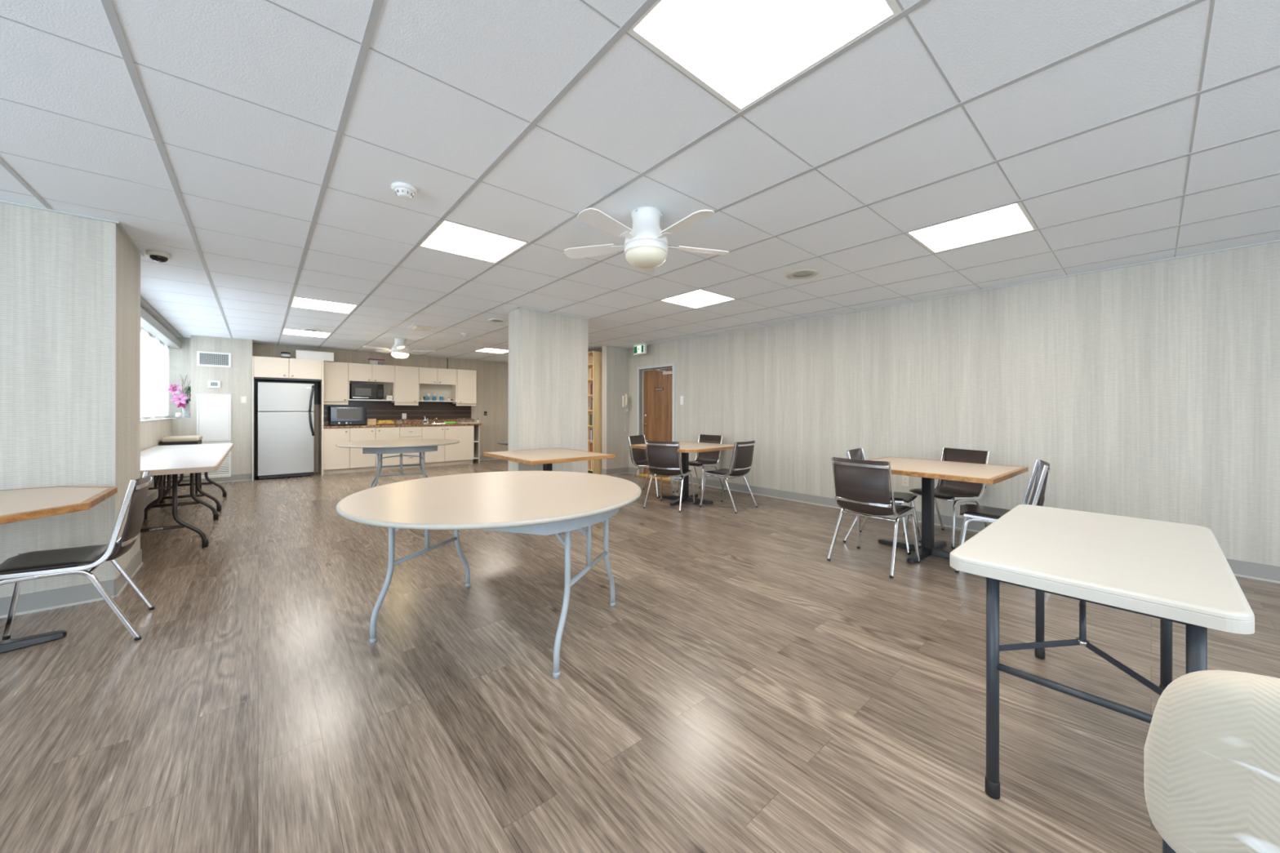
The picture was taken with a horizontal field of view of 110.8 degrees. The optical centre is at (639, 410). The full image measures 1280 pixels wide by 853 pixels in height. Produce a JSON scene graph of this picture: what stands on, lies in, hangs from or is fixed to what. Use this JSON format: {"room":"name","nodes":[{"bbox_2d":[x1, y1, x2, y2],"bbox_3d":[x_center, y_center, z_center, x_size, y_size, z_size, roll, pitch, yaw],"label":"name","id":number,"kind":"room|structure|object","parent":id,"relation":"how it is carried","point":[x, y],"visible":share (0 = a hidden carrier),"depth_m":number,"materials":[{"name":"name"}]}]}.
{"room":"community hall","nodes":[
{"label":"community hall","id":0,"kind":"room"},
{"bbox_2d":[0,202,140,597],"bbox_3d":[-4.628,-0.013,2.300,2.600,2.420,0.810,0,0,-41],"label":"wall pillar","id":1,"kind":"structure","parent":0,"point":[57,269],"depth_m":2.71,"materials":[{"name":"paint"}]},
{"bbox_2d":[0,549,142,618],"bbox_3d":[-4.618,1.140,2.299,2.616,0.115,0.826,0,0,-41],"label":"baseboard","id":2,"kind":"structure","parent":1,"relation":"attached to","point":[36,602],"depth_m":2.71,"materials":[{"name":"plastic"}]},
{"bbox_2d":[113,223,115,578],"bbox_3d":[-3.378,-0.061,2.841,0.007,2.280,0.007,0,0,-41],"label":"trim","id":3,"kind":"structure","parent":1,"relation":"attached to","point":[114,349],"depth_m":2.84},
{"bbox_2d":[140,314,191,497],"bbox_3d":[-5.916,-0.015,5.276,0.400,2.420,5.480,0,0,-41],"label":"wall","id":4,"kind":"structure","parent":0,"point":[152,433],"depth_m":6.19,"materials":[{"name":"paint"}]},
{"bbox_2d":[140,327,168,419],"bbox_3d":[-6.177,-0.466,5.378,0.097,1.200,5.025,0,0,-41],"label":"window","id":5,"kind":"structure","parent":4,"relation":"in","point":[147,340],"depth_m":6.27,"materials":[{"name":"white glass"}]},
{"bbox_2d":[144,482,166,508],"bbox_3d":[-5.796,1.138,5.117,0.016,0.115,4.980,0,0,-41],"label":"baseboard","id":6,"kind":"structure","parent":4,"relation":"attached to","point":[154,495],"depth_m":5.72,"materials":[{"name":"plastic"}]},
{"bbox_2d":[140,306,181,348],"bbox_3d":[-5.995,-1.085,5.365,0.115,0.110,5.160,0,0,-41],"label":"trim","id":7,"kind":"structure","parent":4,"relation":"attached to","point":[148,322],"depth_m":5.79,"materials":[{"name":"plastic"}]},
{"bbox_2d":[140,417,191,422],"bbox_3d":[-6.030,0.126,5.469,0.320,0.018,4.960,0,0,-41],"label":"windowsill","id":8,"kind":"structure","parent":4,"relation":"attached to","point":[160,419],"depth_m":6.22,"materials":[{"name":"grey paint"}]},
{"bbox_2d":[168,374,191,417],"bbox_3d":[-7.428,-0.240,7.172,0.212,0.710,0.304,0,0,33],"label":"flower vase","id":9,"kind":"object","parent":8,"relation":"on","point":[180,400],"visible":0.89,"depth_m":7.13,"materials":[{"name":"clear glass"}]},
{"bbox_2d":[0,199,1279,349],"bbox_3d":[-0.277,-1.209,1.968,8.750,0.011,9.945,0,0,-41],"label":"trim","id":10,"kind":"structure","parent":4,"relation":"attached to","point":[117,223],"depth_m":3.65,"materials":[{"name":"grey paint"}]},
{"bbox_2d":[165,336,191,417],"bbox_3d":[-7.693,-0.548,7.335,0.400,1.360,0.040,0,0,-41],"label":"wall","id":11,"kind":"structure","parent":0,"point":[180,359],"depth_m":7.35,"materials":[{"name":"paint"}]},
{"bbox_2d":[191,334,252,477],"bbox_3d":[-7.126,-0.017,7.554,0.745,2.420,0.450,0,0,-41],"label":"wall","id":12,"kind":"structure","parent":0,"point":[236,380],"depth_m":7.48,"materials":[{"name":"paint"}]},
{"bbox_2d":[171,473,252,485],"bbox_3d":[-7.059,1.135,7.306,0.965,0.115,0.016,0,0,-41],"label":"baseboard","id":13,"kind":"structure","parent":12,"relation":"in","point":[246,477],"depth_m":7.43,"materials":[{"name":"plastic"}]},
{"bbox_2d":[196,351,231,367],"bbox_3d":[-7.049,-0.854,7.314,0.410,0.240,0.012,0,0,-41],"label":"air vent","id":14,"kind":"object","parent":12,"relation":"in","point":[203,358],"visible":1,"depth_m":7.31,"materials":[{"name":"white metal"}]},
{"bbox_2d":[207,380,220,388],"bbox_3d":[-7.044,-0.439,7.307,0.156,0.124,0.031,0,0,-41],"label":"thermostat","id":15,"kind":"object","parent":12,"relation":"attached to","point":[211,384],"visible":1,"depth_m":7.30,"materials":[{"name":"white plastic"}]},
{"bbox_2d":[196,393,231,441],"bbox_3d":[-7.050,0.113,7.314,0.410,0.780,0.014,0,0,-41],"label":"access panel","id":16,"kind":"object","parent":12,"relation":"attached to","point":[215,411],"visible":0.84,"depth_m":7.31,"materials":[{"name":"white metal"}]},
{"bbox_2d":[200,441,231,478],"bbox_3d":[-7.051,0.813,7.314,0.410,0.590,0.016,0,0,-41],"label":"air vent","id":17,"kind":"object","parent":12,"relation":"in","point":[224,469],"visible":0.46,"depth_m":7.38,"materials":[{"name":"white metal"}]},
{"bbox_2d":[240,395,246,403],"bbox_3d":[-6.776,-0.192,7.551,0.075,0.115,0.012,0,0,-41],"label":"light switch","id":18,"kind":"object","parent":12,"relation":"attached to","point":[243,399],"visible":1,"depth_m":7.55,"materials":[{"name":"white plastic"}]},
{"bbox_2d":[152,342,508,476],"bbox_3d":[-5.439,-0.014,9.407,7.160,2.420,0.150,0,0,-41],"label":"wall","id":19,"kind":"structure","parent":0,"point":[492,377],"depth_m":10.53,"materials":[{"name":"grey paint"}]},
{"bbox_2d":[323,361,348,402],"bbox_3d":[-5.963,-0.555,8.636,0.408,0.780,0.330,0,0,-41],"label":"upper cabinet","id":20,"kind":"object","parent":19,"relation":"attached to","point":[335,375],"visible":0.83,"depth_m":8.53,"materials":[{"name":"beige laminate"}]},
{"bbox_2d":[323,402,348,404],"bbox_3d":[-5.896,-0.141,8.557,0.408,0.043,0.024,0,0,-41],"label":"valance","id":21,"kind":"object","parent":20,"relation":"attached to","point":[324,403],"visible":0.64,"depth_m":8.55,"materials":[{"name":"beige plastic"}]},
{"bbox_2d":[348,381,394,400],"bbox_3d":[-5.512,-0.399,9.048,0.809,0.380,0.293,0,0,-41],"label":"open shelf","id":22,"kind":"object","parent":19,"relation":"attached to","point":[388,388],"visible":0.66,"depth_m":9.24,"materials":[{"name":"white laminate"}]},
{"bbox_2d":[349,382,383,399],"bbox_3d":[-5.558,-0.388,8.986,0.560,0.318,0.272,0,0,-41],"label":"microwave","id":23,"kind":"object","parent":22,"relation":"on","point":[357,391],"visible":1,"depth_m":8.87,"materials":[{"name":"black plastic"}]},
{"bbox_2d":[385,395,392,399],"bbox_3d":[-5.240,-0.274,9.215,0.101,0.090,0.110,0,0,42],"label":"tissue box","id":24,"kind":"object","parent":22,"relation":"on","point":[387,397],"visible":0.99,"depth_m":9.18,"materials":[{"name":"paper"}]},
{"bbox_2d":[348,363,394,383],"bbox_3d":[-5.500,-0.767,9.035,0.810,0.355,0.330,0,0,-41],"label":"upper cabinet","id":25,"kind":"object","parent":19,"relation":"attached to","point":[357,372],"visible":0.97,"depth_m":8.92,"materials":[{"name":"beige laminate"}]},
{"bbox_2d":[368,358,385,364],"bbox_3d":[-5.419,-1.004,9.086,0.280,0.118,0.150,0,0,-41],"label":"plastic tub","id":26,"kind":"object","parent":25,"relation":"on","point":[375,362],"visible":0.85,"depth_m":9.04,"materials":[{"name":"white"}]},
{"bbox_2d":[323,400,471,420],"bbox_3d":[-5.121,-0.006,9.577,2.905,0.395,0.005,0,0,-41],"label":"backsplash","id":27,"kind":"structure","parent":19,"relation":"attached to","point":[378,410],"depth_m":9.68,"materials":[{"name":"brown tile"}]},
{"bbox_2d":[391,365,418,403],"bbox_3d":[-5.019,-0.553,9.450,0.458,0.780,0.330,0,0,-41],"label":"upper cabinet","id":28,"kind":"object","parent":19,"relation":"attached to","point":[406,378],"visible":0.97,"depth_m":9.34,"materials":[{"name":"beige laminate"}]},
{"bbox_2d":[394,403,418,405],"bbox_3d":[-4.952,-0.140,9.372,0.456,0.043,0.024,0,0,-41],"label":"valance","id":29,"kind":"object","parent":28,"relation":"attached to","point":[401,404],"visible":1,"depth_m":9.38,"materials":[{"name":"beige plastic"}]},
{"bbox_2d":[418,383,456,401],"bbox_3d":[-4.557,-0.398,9.873,0.790,0.380,0.293,0,0,-41],"label":"open shelf","id":30,"kind":"object","parent":19,"relation":"attached to","point":[426,390],"visible":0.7,"depth_m":10.01,"materials":[{"name":"white laminate"}]},
{"bbox_2d":[418,367,456,385],"bbox_3d":[-4.545,-0.765,9.860,0.791,0.355,0.330,0,0,-41],"label":"upper cabinet","id":31,"kind":"object","parent":19,"relation":"attached to","point":[435,376],"visible":0.97,"depth_m":9.76,"materials":[{"name":"beige laminate"}]},
{"bbox_2d":[452,369,476,404],"bbox_3d":[-4.069,-0.552,10.258,0.445,0.780,0.350,0,0,-41],"label":"upper cabinet","id":32,"kind":"object","parent":19,"relation":"attached to","point":[466,380],"visible":0.96,"depth_m":10.14,"materials":[{"name":"beige laminate"}]},
{"bbox_2d":[456,404,475,405],"bbox_3d":[-4.009,-0.138,10.186,0.444,0.043,0.024,0,0,-41],"label":"valance","id":33,"kind":"object","parent":32,"relation":"attached to","point":[456,404],"visible":1,"depth_m":10.18,"materials":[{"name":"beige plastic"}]},
{"bbox_2d":[479,455,499,460],"bbox_3d":[-3.385,1.142,11.072,1.550,0.115,0.016,0,0,-41],"label":"baseboard","id":34,"kind":"structure","parent":19,"relation":"attached to","point":[481,457],"depth_m":10.76,"materials":[{"name":"plastic"}]},
{"bbox_2d":[507,308,588,472],"bbox_3d":[-1.148,-0.007,5.614,0.980,2.420,0.280,0,0,-41],"label":"wall column","id":35,"kind":"structure","parent":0,"point":[548,353],"depth_m":5.44,"materials":[{"name":"paint"}]},
{"bbox_2d":[601,346,628,469],"bbox_3d":[-0.468,-0.006,8.470,0.538,2.420,0.145,0,0,-41],"label":"wall","id":36,"kind":"structure","parent":0,"point":[615,361],"depth_m":8.37,"materials":[{"name":"paint"}]},
{"bbox_2d":[601,466,628,475],"bbox_3d":[-0.471,1.147,8.459,0.554,0.115,0.161,0,0,-41],"label":"baseboard","id":37,"kind":"structure","parent":36,"relation":"attached to","point":[619,470],"depth_m":8.36,"materials":[{"name":"plastic"}]},
{"bbox_2d":[622,394,627,431],"bbox_3d":[-0.279,0.035,8.471,0.090,0.719,0.102,0,0,-41],"label":"wall phone","id":38,"kind":"object","parent":36,"relation":"attached to","point":[624,398],"visible":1,"depth_m":8.46,"materials":[{"name":"white plastic"}]},
{"bbox_2d":[0,458,1279,852],"bbox_3d":[-1.541,1.262,3.427,9.550,0.120,14.600,0,0,-41],"label":"floor","id":39,"kind":"structure","parent":0,"point":[744,688],"depth_m":1.88,"materials":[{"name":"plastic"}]},
{"bbox_2d":[0,485,117,653],"bbox_3d":[-3.316,0.824,2.026,1.110,0.751,1.110,0,0,-41],"label":"square table","id":40,"kind":"object","parent":39,"relation":"on","point":[26,504],"visible":1,"depth_m":2.24,"materials":[{"name":"beige laminate"}]},
{"bbox_2d":[0,471,155,640],"bbox_3d":[-2.980,0.782,2.323,0.548,0.840,0.497,0,0,-42],"label":"chair","id":41,"kind":"object","parent":39,"relation":"on","point":[35,565],"visible":1,"depth_m":2.30,"materials":[{"name":"silver metal"}]},
{"bbox_2d":[160,435,202,493],"bbox_3d":[-6.680,0.784,6.454,0.375,0.821,0.600,0,0,-41],"label":"stool","id":42,"kind":"object","parent":39,"relation":"on","point":[194,439],"visible":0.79,"depth_m":6.28,"materials":[{"name":"beige fabric"}]},
{"bbox_2d":[161,435,202,442],"bbox_3d":[-6.678,0.406,6.456,0.370,0.065,0.600,0,0,-41],"label":"cushion","id":43,"kind":"object","parent":42,"relation":"on","point":[194,438],"depth_m":6.28,"materials":[{"name":"beige fabric"}]},
{"bbox_2d":[140,451,227,547],"bbox_3d":[-4.477,0.832,4.182,0.770,0.730,1.820,0,0,-41],"label":"folding table","id":44,"kind":"object","parent":39,"relation":"on","point":[159,464],"visible":0.6,"depth_m":3.90,"materials":[{"name":"white laminate"}]},
{"bbox_2d":[140,443,233,519],"bbox_3d":[-5.626,0.830,5.512,0.770,0.730,1.665,0,0,-41],"label":"folding table","id":45,"kind":"object","parent":39,"relation":"on","point":[171,449],"visible":0.66,"depth_m":5.28,"materials":[{"name":"white laminate"}]},
{"bbox_2d":[257,382,314,479],"bbox_3d":[-6.425,0.349,8.027,0.786,1.690,0.611,0,0,-41],"label":"refrigerator","id":46,"kind":"object","parent":39,"relation":"on","point":[286,414],"visible":1,"depth_m":7.83,"materials":[{"name":"white metal"}]},
{"bbox_2d":[252,355,323,480],"bbox_3d":[-6.424,0.127,8.075,0.995,2.135,0.578,0,0,-41],"label":"surround","id":47,"kind":"object","parent":39,"relation":"on","point":[264,369],"visible":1,"depth_m":7.96,"materials":[{"name":"beige laminate"}]},
{"bbox_2d":[280,351,290,358],"bbox_3d":[-6.384,-0.999,7.962,0.142,0.117,0.142,0,0,-41],"label":"tin","id":48,"kind":"object","parent":47,"relation":"on","point":[283,354],"visible":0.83,"depth_m":7.91,"materials":[{"name":"grey metal"}]},
{"bbox_2d":[294,350,333,361],"bbox_3d":[-6.138,-1.030,8.334,0.574,0.168,0.264,0,0,-41],"label":"box","id":49,"kind":"object","parent":47,"relation":"on","point":[300,354],"visible":0.82,"depth_m":8.23,"materials":[{"name":"cardboard"}]},
{"bbox_2d":[323,427,349,474],"bbox_3d":[-5.900,0.761,8.547,0.417,0.868,0.550,0,0,-41],"label":"base cabinet","id":50,"kind":"object","parent":39,"relation":"on","point":[335,459],"visible":0.88,"depth_m":8.35,"materials":[{"name":"beige laminate"}]},
{"bbox_2d":[323,418,481,428],"bbox_3d":[-4.934,0.259,9.387,2.980,0.135,0.530,0,0,-41],"label":"countertop","id":51,"kind":"structure","parent":50,"relation":"on","point":[397,423],"depth_m":9.49,"materials":[{"name":"brown stone"}]},
{"bbox_2d":[328,406,366,426],"bbox_3d":[-5.735,0.098,8.670,0.590,0.375,0.381,0,0,-41],"label":"toaster oven","id":52,"kind":"object","parent":51,"relation":"on","point":[337,415],"visible":1,"depth_m":8.54,"materials":[{"name":"black metal"}]},
{"bbox_2d":[365,418,376,425],"bbox_3d":[-5.435,0.223,8.927,0.160,0.125,0.142,0,0,-41],"label":"wooden box","id":53,"kind":"object","parent":51,"relation":"on","point":[369,421],"visible":0.89,"depth_m":8.88,"materials":[{"name":"brown wood"}]},
{"bbox_2d":[376,420,394,424],"bbox_3d":[-5.236,0.240,9.088,0.335,0.101,0.170,0,0,-41],"label":"bread bag","id":54,"kind":"object","parent":51,"relation":"on","point":[379,422],"visible":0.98,"depth_m":9.04,"materials":[{"name":"yellow plastic"}]},
{"bbox_2d":[460,418,476,423],"bbox_3d":[-3.980,0.232,10.172,0.350,0.112,0.300,0,0,-41],"label":"dish rack","id":55,"kind":"object","parent":51,"relation":"on","point":[463,422],"visible":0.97,"depth_m":10.13,"materials":[{"name":"beige plastic"}]},
{"bbox_2d":[349,426,399,472],"bbox_3d":[-5.415,0.762,8.965,0.859,0.868,0.550,0,0,-41],"label":"base cabinet","id":56,"kind":"object","parent":39,"relation":"on","point":[358,461],"visible":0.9,"depth_m":8.72,"materials":[{"name":"beige wood"}]},
{"bbox_2d":[335,439,459,488],"bbox_3d":[-3.379,0.821,6.253,1.530,0.758,1.530,0,0,-29],"label":"round table","id":57,"kind":"object","parent":39,"relation":"on","point":[400,446],"visible":0.79,"depth_m":5.83,"materials":[{"name":"beige laminate"}]},
{"bbox_2d":[399,426,422,468],"bbox_3d":[-4.931,0.763,9.386,0.422,0.868,0.546,0,0,-41],"label":"base cabinet","id":58,"kind":"object","parent":39,"relation":"on","point":[405,433],"visible":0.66,"depth_m":9.20,"materials":[{"name":"beige wood"}]},
{"bbox_2d":[421,425,474,466],"bbox_3d":[-4.352,0.764,9.883,1.099,0.868,0.550,0,0,-41],"label":"base cabinet","id":59,"kind":"object","parent":39,"relation":"on","point":[462,452],"visible":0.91,"depth_m":9.74,"materials":[{"name":"beige wood"}]},
{"bbox_2d":[472,425,479,463],"bbox_3d":[-3.903,0.764,10.310,0.136,0.868,0.488,0,0,-41],"label":"shelf","id":60,"kind":"object","parent":39,"relation":"on","point":[477,428],"visible":0.36,"depth_m":10.24,"materials":[{"name":"beige wood"}]},
{"bbox_2d":[336,471,641,678],"bbox_3d":[-0.778,0.825,2.514,1.570,0.758,1.570,0,0,16],"label":"round table","id":61,"kind":"object","parent":39,"relation":"on","point":[544,503],"visible":1,"depth_m":2.25,"materials":[{"name":"beige plastic"}]},
{"bbox_2d":[497,440,508,444],"bbox_3d":[-1.671,0.829,6.525,0.830,0.747,0.830,0,0,-41],"label":"table","id":62,"kind":"object","parent":39,"relation":"on","point":[504,442],"visible":0.13,"depth_m":6.29,"materials":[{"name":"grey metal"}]},
{"bbox_2d":[483,448,615,471],"bbox_3d":[-0.992,0.831,4.740,0.965,0.746,1.130,0,0,-41],"label":"square table","id":63,"kind":"object","parent":39,"relation":"on","point":[546,457],"visible":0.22,"depth_m":4.58,"materials":[{"name":"beige laminate"}]},
{"bbox_2d":[587,351,602,474],"bbox_3d":[-1.060,0.038,8.756,0.310,2.330,0.910,0,0,-41],"label":"bookcase","id":64,"kind":"object","parent":39,"relation":"on","point":[594,357],"visible":0.24,"depth_m":8.39,"materials":[{"name":"brown wood"}]},
{"bbox_2d":[627,435,674,497],"bbox_3d":[0.145,0.787,6.466,0.548,0.840,0.497,0,0,32],"label":"chair","id":65,"kind":"object","parent":39,"relation":"on","point":[638,457],"visible":0.56,"depth_m":6.53,"materials":[{"name":"black leather"}]},
{"bbox_2d":[643,440,695,512],"bbox_3d":[0.379,0.787,5.595,0.497,0.840,0.548,0,0,27],"label":"chair","id":66,"kind":"object","parent":39,"relation":"on","point":[663,458],"visible":1,"depth_m":5.39,"materials":[{"name":"black leather"}]},
{"bbox_2d":[631,441,736,506],"bbox_3d":[0.604,0.833,5.940,1.120,0.746,1.120,0,0,-44],"label":"square table","id":67,"kind":"object","parent":39,"relation":"on","point":[686,447],"visible":0.8,"depth_m":5.89,"materials":[{"name":"beige laminate"}]},
{"bbox_2d":[676,434,724,493],"bbox_3d":[0.911,0.788,6.604,0.548,0.840,0.497,0,0,-43],"label":"chair","id":68,"kind":"object","parent":39,"relation":"on","point":[708,459],"visible":0.8,"depth_m":6.68,"materials":[{"name":"black leather"}]},
{"bbox_2d":[699,440,757,513],"bbox_3d":[1.116,0.789,5.546,0.548,0.840,0.497,0,0,45],"label":"chair","id":69,"kind":"object","parent":39,"relation":"on","point":[744,451],"visible":1,"depth_m":5.37,"materials":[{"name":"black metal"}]},
{"bbox_2d":[826,457,919,577],"bbox_3d":[1.869,0.790,3.540,0.548,0.840,0.497,0,0,-39],"label":"chair","id":70,"kind":"object","parent":39,"relation":"on","point":[861,486],"visible":1,"depth_m":3.38,"materials":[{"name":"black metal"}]},
{"bbox_2d":[843,448,921,555],"bbox_3d":[2.231,0.791,4.072,0.548,0.840,0.497,0,0,42],"label":"chair","id":71,"kind":"object","parent":39,"relation":"on","point":[855,454],"visible":0.27,"depth_m":4.05,"materials":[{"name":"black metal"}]},
{"bbox_2d":[903,447,990,548],"bbox_3d":[2.923,0.792,4.194,0.548,0.840,0.497,0,0,-19],"label":"chair","id":72,"kind":"object","parent":39,"relation":"on","point":[959,491],"visible":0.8,"depth_m":4.21,"materials":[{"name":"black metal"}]},
{"bbox_2d":[866,456,1028,563],"bbox_3d":[2.449,0.836,3.727,1.060,0.746,1.080,0,0,-39],"label":"square table","id":73,"kind":"object","parent":39,"relation":"on","point":[928,470],"visible":0.81,"depth_m":3.69,"materials":[{"name":"beige laminate"}]},
{"bbox_2d":[955,459,1050,573],"bbox_3d":[2.723,0.791,3.339,0.548,0.840,0.497,0,0,36],"label":"chair","id":74,"kind":"object","parent":39,"relation":"on","point":[980,513],"visible":0.53,"depth_m":3.29,"materials":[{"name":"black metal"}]},
{"bbox_2d":[949,504,1254,799],"bbox_3d":[1.663,0.839,1.625,1.230,0.738,0.600,0,0,-41],"label":"folding table","id":75,"kind":"object","parent":39,"relation":"on","point":[1170,572],"visible":0.89,"depth_m":1.37,"materials":[{"name":"white plastic"}]},
{"bbox_2d":[1143,670,1279,852],"bbox_3d":[1.167,0.794,0.696,0.542,0.828,0.500,0,0,-43],"label":"upholstered chair","id":76,"kind":"object","parent":39,"relation":"on","point":[1211,750],"visible":1,"depth_m":0.66,"materials":[{"name":"fabric"}]},
{"bbox_2d":[0,0,1279,362],"bbox_3d":[-1.511,-1.298,3.398,9.550,0.160,14.679,0,0,-41],"label":"ceiling","id":77,"kind":"structure","parent":0,"point":[633,108],"depth_m":2.04,"materials":[{"name":"tile"}]},
{"bbox_2d":[146,249,171,262],"bbox_3d":[-3.721,-1.186,3.417,0.136,0.070,0.136,0,0,-41],"label":"security camera","id":78,"kind":"object","parent":77,"relation":"attached to","point":[156,255],"visible":1,"depth_m":3.38,"materials":[{"name":"white plastic"}]},
{"bbox_2d":[282,328,331,337],"bbox_3d":[-5.268,-1.238,6.980,0.586,0.032,0.603,0,0,-41],"label":"recessed light","id":79,"kind":"object","parent":77,"relation":"in","point":[287,331],"visible":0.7,"depth_m":7.00,"materials":[{"name":"white plastic"}]},
{"bbox_2d":[301,328,321,331],"bbox_3d":[-4.935,-1.218,6.637,0.250,0.010,0.250,0,0,-41],"label":"ceiling speaker","id":80,"kind":"object","parent":77,"relation":"attached to","point":[304,329],"visible":1,"depth_m":6.62,"materials":[{"name":"white plastic"}]},
{"bbox_2d":[290,296,357,313],"bbox_3d":[-3.674,-1.235,5.133,0.586,0.032,0.603,0,0,-41],"label":"recessed light","id":81,"kind":"object","parent":77,"relation":"in","point":[297,302],"visible":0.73,"depth_m":5.14,"materials":[{"name":"white plastic"}]},
{"bbox_2d":[362,337,434,358],"bbox_3d":[-4.072,-1.060,7.554,1.068,0.324,1.021,0,0,6],"label":"ceiling fan","id":82,"kind":"object","parent":77,"relation":"hanging from","point":[399,350],"visible":1,"depth_m":7.42,"materials":[{"name":"white plastic"}]},
{"bbox_2d":[391,182,417,199],"bbox_3d":[-1.285,-1.191,2.409,0.128,0.052,0.128,0,0,21],"label":"smoke detector","id":83,"kind":"object","parent":77,"relation":"attached to","point":[403,190],"visible":1,"depth_m":2.38,"materials":[{"name":"white plastic"}]},
{"bbox_2d":[407,324,438,331],"bbox_3d":[-3.162,-1.199,6.450,0.340,0.042,0.340,0,0,-41],"label":"ceiling vent","id":84,"kind":"object","parent":77,"relation":"in","point":[419,327],"visible":1,"depth_m":6.38,"materials":[{"name":"white metal"}]},
{"bbox_2d":[417,219,528,263],"bbox_3d":[-1.219,-1.231,3.223,0.586,0.032,0.603,0,0,-41],"label":"recessed light","id":85,"kind":"object","parent":77,"relation":"in","point":[449,237],"visible":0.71,"depth_m":3.21,"materials":[{"name":"white plastic"}]},
{"bbox_2d":[476,347,508,353],"bbox_3d":[-2.960,-1.234,8.973,0.586,0.032,0.603,0,0,-41],"label":"recessed light","id":86,"kind":"object","parent":77,"relation":"in","point":[486,349],"visible":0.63,"depth_m":8.97,"materials":[{"name":"white plastic"}]},
{"bbox_2d":[488,318,506,322],"bbox_3d":[-1.916,-1.213,5.940,0.240,0.010,0.240,0,0,-41],"label":"ceiling speaker","id":87,"kind":"object","parent":77,"relation":"attached to","point":[494,320],"visible":1,"depth_m":5.90,"materials":[{"name":"white plastic"}]},
{"bbox_2d":[0,0,1279,361],"bbox_3d":[-1.719,-1.231,3.336,8.563,0.034,13.900,0,0,-41],"label":"ceiling grid","id":88,"kind":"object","parent":77,"relation":"attached to","point":[375,9],"depth_m":2.12,"materials":[{"name":"white metal"}]},
{"bbox_2d":[633,343,646,355],"bbox_3d":[-0.005,-1.125,8.105,0.067,0.177,0.320,0,0,-41],"label":"exit sign","id":89,"kind":"object","parent":77,"relation":"hanging from","point":[638,349],"visible":1,"depth_m":8.07,"materials":[{"name":"white plastic"}]},
{"bbox_2d":[564,206,728,273],"bbox_3d":[0.039,-1.053,2.757,1.068,0.324,1.021,0,0,1],"label":"ceiling fan","id":90,"kind":"object","parent":77,"relation":"hanging from","point":[646,246],"visible":1,"depth_m":2.62,"materials":[{"name":"white plastic"}]},
{"bbox_2d":[660,288,736,308],"bbox_3d":[0.628,-1.228,4.818,0.586,0.032,0.603,0,0,-41],"label":"recessed light","id":91,"kind":"object","parent":77,"relation":"in","point":[700,298],"visible":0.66,"depth_m":4.82,"materials":[{"name":"white plastic"}]},
{"bbox_2d":[626,0,902,112],"bbox_3d":[0.376,-1.228,1.376,0.586,0.032,0.603,0,0,-41],"label":"recessed light","id":92,"kind":"object","parent":77,"relation":"in","point":[740,51],"visible":0.88,"depth_m":1.43,"materials":[{"name":"white plastic"}]},
{"bbox_2d":[786,268,818,279],"bbox_3d":[1.437,-1.207,3.908,0.270,0.010,0.270,0,0,-41],"label":"ceiling speaker","id":93,"kind":"object","parent":77,"relation":"attached to","point":[800,273],"visible":1,"depth_m":3.88,"materials":[{"name":"grey"}]},
{"bbox_2d":[792,271,812,277],"bbox_3d":[1.437,-1.204,3.908,0.162,0.004,0.162,0,0,-41],"label":"grille","id":94,"kind":"object","parent":93,"relation":"attached to","point":[798,274],"depth_m":3.90,"materials":[{"name":"grey metal"}]},
{"bbox_2d":[906,201,1037,253],"bbox_3d":[2.222,-1.225,2.971,0.586,0.032,0.603,0,0,-41],"label":"recessed light","id":95,"kind":"object","parent":77,"relation":"in","point":[1012,219],"visible":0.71,"depth_m":2.96,"materials":[{"name":"white plastic"}]},
{"bbox_2d":[628,241,1279,566],"bbox_3d":[1.800,-0.002,6.377,0.160,2.420,13.900,0,0,-41],"label":"wall","id":96,"kind":"structure","parent":0,"point":[1151,391],"depth_m":4.01,"materials":[{"name":"paint"}]},
{"bbox_2d":[637,474,670,480],"bbox_3d":[0.277,1.204,8.016,0.180,0.004,0.890,0,0,-41],"label":"trim","id":97,"kind":"structure","parent":96,"relation":"attached to","point":[642,475],"depth_m":7.94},
{"bbox_2d":[636,362,675,480],"bbox_3d":[0.326,0.186,8.057,0.156,2.040,1.000,0,0,-41],"label":"door","id":98,"kind":"structure","parent":96,"relation":"in","point":[658,400],"depth_m":8.10,"materials":[{"name":"brown wood"}]},
{"bbox_2d":[680,395,683,404],"bbox_3d":[0.710,-0.179,7.509,0.012,0.150,0.075,0,0,-41],"label":"light switch","id":99,"kind":"object","parent":96,"relation":"attached to","point":[681,397],"visible":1,"depth_m":7.51,"materials":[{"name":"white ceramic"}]},
{"bbox_2d":[901,475,909,486],"bbox_3d":[2.951,0.780,4.913,0.010,0.120,0.075,0,0,-41],"label":"wall outlet","id":100,"kind":"object","parent":96,"relation":"attached to","point":[904,479],"visible":0.98,"depth_m":4.91,"materials":[{"name":"white plastic"}]},
{"bbox_2d":[628,466,1279,583],"bbox_3d":[1.732,1.150,6.319,0.016,0.115,13.900,0,0,-41],"label":"baseboard","id":101,"kind":"structure","parent":96,"relation":"attached to","point":[1269,573],"depth_m":4.81,"materials":[{"name":"plastic"}]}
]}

